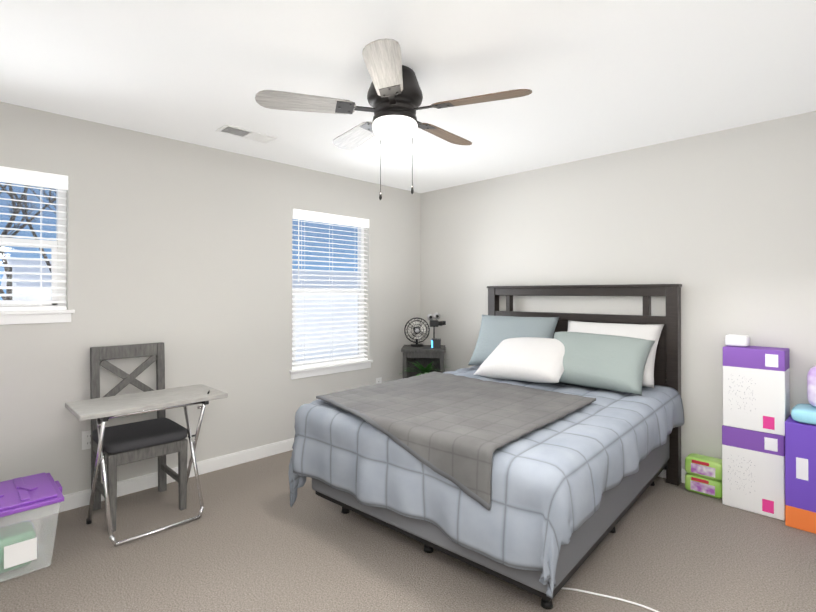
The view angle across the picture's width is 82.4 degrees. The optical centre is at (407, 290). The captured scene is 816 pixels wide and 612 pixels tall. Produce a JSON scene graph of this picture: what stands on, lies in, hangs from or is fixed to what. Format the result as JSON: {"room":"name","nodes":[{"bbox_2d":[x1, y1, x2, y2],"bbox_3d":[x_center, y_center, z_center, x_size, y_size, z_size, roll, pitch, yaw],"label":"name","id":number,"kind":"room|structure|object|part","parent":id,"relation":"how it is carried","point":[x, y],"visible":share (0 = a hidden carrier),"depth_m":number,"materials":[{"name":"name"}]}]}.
{"room":"bedroom","nodes":[
{"label":"bedroom","id":0,"kind":"room"},
{"bbox_2d":[0,102,420,494],"bbox_3d":[-1.423,0.144,3.683,4.260,2.440,0.150,0,0,-45],"label":"wall","id":1,"kind":"structure","parent":0,"point":[181,251],"depth_m":3.37,"materials":[{"name":"grey paint"}]},
{"bbox_2d":[0,183,74,324],"bbox_3d":[-2.451,-0.257,2.626,0.924,0.910,0.156,0,0,-45],"label":"window","id":2,"kind":"structure","parent":1,"relation":"in","point":[32,316],"depth_m":2.86,"materials":[{"name":"white plastic"}]},
{"bbox_3d":[-2.486,-0.287,2.661,0.774,0.760,0.003,0,0,-45],"label":"glass","id":3,"kind":"part","parent":2,"relation":"part of","materials":[{"name":"clear glass"}]},
{"bbox_2d":[0,166,67,310],"bbox_3d":[-2.434,-0.296,2.609,0.858,0.828,0.072,0,0,-45],"label":"window blind","id":4,"kind":"object","parent":2,"relation":"attached to","point":[29,177],"visible":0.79,"depth_m":2.79,"materials":[{"name":"white plastic"}]},
{"bbox_2d":[82,430,90,449],"bbox_3d":[-2.029,0.950,2.963,0.072,0.116,0.008,0,0,-45],"label":"electrical outlet","id":5,"kind":"object","parent":1,"relation":"attached to","point":[86,439],"visible":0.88,"depth_m":2.95,"materials":[{"name":"white plastic"}]},
{"bbox_2d":[0,438,293,526],"bbox_3d":[-1.365,1.316,3.618,4.260,0.095,0.014,0,0,-45],"label":"baseboard","id":6,"kind":"structure","parent":1,"relation":"attached to","point":[74,500],"depth_m":3.28,"materials":[{"name":"white wood"}]},
{"bbox_2d":[289,220,372,379],"bbox_3d":[-0.725,0.033,4.343,0.920,1.470,0.156,0,0,-45],"label":"window","id":7,"kind":"structure","parent":1,"relation":"in","point":[324,370],"depth_m":4.38,"materials":[{"name":"white plastic"}]},
{"bbox_3d":[-0.760,0.003,4.378,0.770,1.320,0.003,0,0,-45],"label":"glass","id":8,"kind":"part","parent":7,"relation":"part of","materials":[{"name":"clear glass"}]},
{"bbox_2d":[292,209,368,369],"bbox_3d":[-0.708,-0.006,4.326,0.854,1.388,0.072,0,0,-45],"label":"window blind","id":9,"kind":"object","parent":7,"relation":"attached to","point":[322,218],"visible":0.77,"depth_m":4.29,"materials":[{"name":"white plastic"}]},
{"bbox_2d":[376,377,381,383],"bbox_3d":[-0.293,0.940,4.691,0.072,0.116,0.008,0,0,-45],"label":"electrical outlet","id":10,"kind":"object","parent":1,"relation":"attached to","point":[378,380],"visible":0.48,"depth_m":4.69,"materials":[{"name":"white plastic"}]},
{"bbox_2d":[0,450,815,611],"bbox_3d":[-0.065,1.406,2.312,4.560,0.100,4.000,0,0,-45],"label":"floor","id":11,"kind":"structure","parent":0,"point":[251,539],"depth_m":2.32,"materials":[{"name":"carpet"}]},
{"bbox_2d":[0,472,63,582],"bbox_3d":[-2.077,1.174,2.229,0.670,0.355,0.448,0,0,-45],"label":"storage bin","id":12,"kind":"object","parent":11,"relation":"on","point":[19,546],"visible":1,"depth_m":2.25,"materials":[{"name":"clear plastic"}]},
{"bbox_3d":[-2.077,1.034,2.230,0.670,0.074,0.448,0,0,-45],"label":"lid","id":13,"kind":"part","parent":12,"relation":"part of","materials":[{"name":"purple plastic"}]},
{"bbox_2d":[90,342,187,531],"bbox_3d":[-1.679,0.860,2.909,0.444,1.000,0.500,0,0,-45],"label":"chair","id":14,"kind":"object","parent":11,"relation":"on","point":[161,436],"visible":0.85,"depth_m":2.89,"materials":[{"name":"grey wood"}]},
{"bbox_3d":[-1.660,0.891,2.889,0.444,0.068,0.444,0,0,-45],"label":"seat","id":15,"kind":"part","parent":14,"relation":"part of","materials":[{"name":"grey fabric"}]},
{"bbox_2d":[65,384,227,546],"bbox_3d":[-1.530,0.991,2.759,0.760,0.734,0.428,0,0,-45],"label":"tray table","id":16,"kind":"object","parent":11,"relation":"on","point":[102,410],"visible":0.94,"depth_m":2.65,"materials":[{"name":"grey wood"}]},
{"bbox_2d":[400,313,445,377],"bbox_3d":[0.169,0.799,4.592,0.523,1.140,0.537,0,0,4],"label":"nightstand","id":17,"kind":"object","parent":11,"relation":"on","point":[419,359],"visible":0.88,"depth_m":4.66,"materials":[{"name":"grey wood"}]},
{"bbox_2d":[400,359,445,375],"bbox_3d":[0.162,0.790,4.487,0.523,0.250,0.328,0,0,4],"label":"plant","id":18,"kind":"object","parent":17,"relation":"on","point":[426,370],"depth_m":4.50,"materials":[{"name":"green plant"}]},
{"bbox_3d":[0.160,0.970,4.675,0.430,0.800,0.370,0,0,4],"label":"frame","id":19,"kind":"part","parent":17,"relation":"part of","materials":[{"name":"grey wood"}]},
{"bbox_2d":[431,338,440,348],"bbox_3d":[0.276,0.524,4.573,0.092,0.089,0.092,0,0,4],"label":"clock","id":20,"kind":"object","parent":17,"relation":"on","point":[435,343],"depth_m":4.53,"materials":[{"name":"black plastic"}]},
{"bbox_2d":[288,284,683,608],"bbox_3d":[0.608,0.658,3.018,2.274,1.405,1.853,0,0,-45],"label":"bed","id":21,"kind":"object","parent":11,"relation":"on","point":[536,453],"visible":1,"depth_m":2.41,"materials":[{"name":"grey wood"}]},
{"bbox_2d":[316,372,595,510],"bbox_3d":[0.261,0.753,2.750,1.286,0.246,1.300,0,0,41],"label":"blanket","id":22,"kind":"object","parent":21,"relation":"on","point":[450,435],"depth_m":2.33,"materials":[{"name":"grey fabric"}]},
{"bbox_3d":[0.633,1.230,3.033,1.480,0.260,1.921,0,0,41],"label":"frame","id":23,"kind":"part","parent":21,"relation":"part of","materials":[{"name":"black metal"}]},
{"bbox_2d":[468,315,558,364],"bbox_3d":[0.869,0.426,3.885,0.700,0.500,0.174,0,-32,36],"label":"pillow","id":24,"kind":"object","parent":21,"relation":"on","point":[494,330],"depth_m":3.87,"materials":[{"name":"blue fabric"}]},
{"bbox_2d":[473,337,564,382],"bbox_3d":[0.896,0.511,3.492,0.720,0.193,0.480,-5,25,47],"label":"pillow","id":25,"kind":"object","parent":21,"relation":"on","point":[512,359],"depth_m":3.39,"materials":[{"name":"white fabric"}]},
{"bbox_3d":[1.339,0.662,3.833,0.087,1.405,1.616,0,0,-45],"label":"headboard","id":26,"kind":"part","parent":21,"relation":"part of","materials":[{"name":"brown wood"}]},
{"bbox_2d":[553,332,654,394],"bbox_3d":[1.289,0.480,3.240,0.700,0.195,0.480,2,41,38],"label":"pillow","id":27,"kind":"object","parent":21,"relation":"on","point":[617,365],"depth_m":3.13,"materials":[{"name":"green fabric"}]},
{"bbox_2d":[567,320,663,387],"bbox_3d":[1.460,0.444,3.422,0.700,0.480,0.170,0,-30,43],"label":"pillow","id":28,"kind":"object","parent":21,"relation":"on","point":[652,332],"depth_m":3.32,"materials":[{"name":"white fabric"}]},
{"bbox_2d":[561,587,658,611],"bbox_3d":[1.006,1.347,1.770,0.321,0.008,1.124,0,0,-45],"label":"cable","id":29,"kind":"object","parent":11,"relation":"on","point":[612,597],"visible":0.69,"depth_m":2.05,"materials":[{"name":"white plastic"}]},
{"bbox_2d":[685,473,721,498],"bbox_3d":[1.996,1.301,3.130,0.143,0.116,0.227,0,0,-45],"label":"pack","id":30,"kind":"object","parent":11,"relation":"on","point":[703,486],"visible":0.69,"depth_m":3.08,"materials":[{"name":"green plastic"}]},
{"bbox_2d":[685,453,721,480],"bbox_3d":[1.997,1.183,3.126,0.142,0.116,0.228,0,0,-45],"label":"pack","id":31,"kind":"object","parent":30,"relation":"on","point":[704,466],"visible":0.81,"depth_m":3.08,"materials":[{"name":"green plastic"}]},
{"bbox_2d":[722,425,784,520],"bbox_3d":[2.175,1.109,2.920,0.205,0.498,0.310,0,0,-45],"label":"box","id":32,"kind":"object","parent":11,"relation":"on","point":[753,471],"visible":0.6,"depth_m":2.84,"materials":[{"name":"white cardboard"}]},
{"bbox_2d":[723,345,789,435],"bbox_3d":[2.178,0.609,2.920,0.205,0.498,0.310,0,0,-45],"label":"box","id":33,"kind":"object","parent":32,"relation":"on","point":[756,388],"visible":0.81,"depth_m":2.84,"materials":[{"name":"white cardboard"}]},
{"bbox_2d":[725,334,749,346],"bbox_3d":[2.113,0.322,2.990,0.110,0.070,0.121,0,0,-45],"label":"pack","id":34,"kind":"object","parent":33,"relation":"on","point":[737,340],"visible":1,"depth_m":2.95,"materials":[{"name":"white plastic"}]},
{"bbox_2d":[785,414,815,533],"bbox_3d":[2.326,1.058,2.722,0.270,0.598,0.165,0,0,-45],"label":"box","id":35,"kind":"object","parent":11,"relation":"on","point":[800,475],"visible":0.83,"depth_m":2.64,"materials":[{"name":"purple cardboard"}]},
{"bbox_2d":[791,403,815,424],"bbox_3d":[2.401,0.716,2.634,0.270,0.080,0.355,0,0,-45],"label":"pack","id":36,"kind":"object","parent":35,"relation":"on","point":[803,413],"visible":0.96,"depth_m":2.64,"materials":[{"name":"blue plastic"}]},
{"bbox_2d":[807,366,815,406],"bbox_3d":[2.421,0.553,2.631,0.172,0.240,0.253,0,0,-45],"label":"pack","id":37,"kind":"object","parent":36,"relation":"on","point":[811,385],"visible":1,"depth_m":2.65},
{"bbox_2d":[0,0,815,192],"bbox_3d":[-0.065,-1.134,2.326,4.560,0.100,4.000,0,0,-45],"label":"ceiling","id":38,"kind":"structure","parent":0,"point":[600,77],"depth_m":2.30,"materials":[{"name":"white paint"}]},
{"bbox_2d":[216,124,277,143],"bbox_3d":[-1.109,-1.074,3.219,0.370,0.008,0.170,0,0,-45],"label":"ceiling vent","id":39,"kind":"object","parent":38,"relation":"in","point":[244,133],"visible":1,"depth_m":3.21,"materials":[{"name":"white metal"}]},
{"bbox_2d":[255,38,531,199],"bbox_3d":[-0.050,-0.765,2.364,1.246,0.634,1.265,0,0,-45],"label":"ceiling fan","id":40,"kind":"object","parent":38,"relation":"hanging from","point":[394,96],"visible":1,"depth_m":2.22,"materials":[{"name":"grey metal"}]},
{"bbox_3d":[-0.483,-0.888,2.215,0.465,0.006,0.144,0,-11,-15],"label":"blade","id":41,"kind":"part","parent":40,"relation":"part of","materials":[{"name":"grey wood"}]},
{"label":"blade","id":42,"kind":"part","parent":40,"relation":"part of","materials":[{"name":"grey wood"}]},
{"label":"blade","id":43,"kind":"part","parent":40,"relation":"part of","materials":[{"name":"grey wood"}]},
{"label":"blade","id":44,"kind":"part","parent":40,"relation":"part of","materials":[{"name":"brown wood"}]},
{"label":"blade","id":45,"kind":"part","parent":40,"relation":"part of","materials":[{"name":"brown wood"}]},
{"bbox_2d":[421,111,815,468],"bbox_3d":[1.498,0.145,3.874,0.150,2.440,4.000,0,0,-45],"label":"wall","id":46,"kind":"structure","parent":0,"point":[720,226],"depth_m":3.36,"materials":[{"name":"grey paint"}]},
{"bbox_2d":[658,468,686,482],"bbox_3d":[1.436,1.317,3.813,0.014,0.095,3.630,0,0,-45],"label":"baseboard","id":47,"kind":"structure","parent":46,"relation":"attached to","point":[663,474],"depth_m":3.30,"materials":[{"name":"white wood"}]},
{"label":"outside","id":48,"kind":"structure","parent":0,"visible":0},
{"bbox_2d":[296,339,356,360],"bbox_3d":[-31.250,4.779,58.945,200.000,0.200,119.400,0,0,-45],"label":"lawn","id":49,"kind":"structure","parent":48,"point":[320,348],"depth_m":35.69,"materials":[{"name":"white"}]},
{"bbox_2d":[0,190,43,299],"bbox_3d":[-18.063,-2.375,20.136,5.849,13.665,3.781,0,0,-5],"label":"tree","id":50,"kind":"object","parent":49,"relation":"on","point":[9,275],"depth_m":18.90,"materials":[{"name":"brown plant"}]},
{"bbox_2d":[0,183,55,247],"bbox_3d":[-12.184,-2.058,15.596,5.231,12.979,4.686,0,0,-45],"label":"tree","id":51,"kind":"object","parent":49,"relation":"on","point":[16,210],"depth_m":15.41,"materials":[{"name":"brown plant"}]},
{"bbox_2d":[0,184,55,271],"bbox_3d":[-16.945,-2.644,20.612,8.334,14.209,6.396,0,0,-45],"label":"tree","id":52,"kind":"object","parent":49,"relation":"on","point":[31,227],"depth_m":21.41,"materials":[{"name":"brown plant"}]},
{"bbox_2d":[1,259,357,341],"bbox_3d":[-11.976,1.301,45.275,41.000,6.600,11.500,0,0,-45],"label":"house","id":53,"kind":"structure","parent":49,"relation":"on","point":[26,276],"depth_m":41.94,"materials":[{"name":"white"}]}
]}

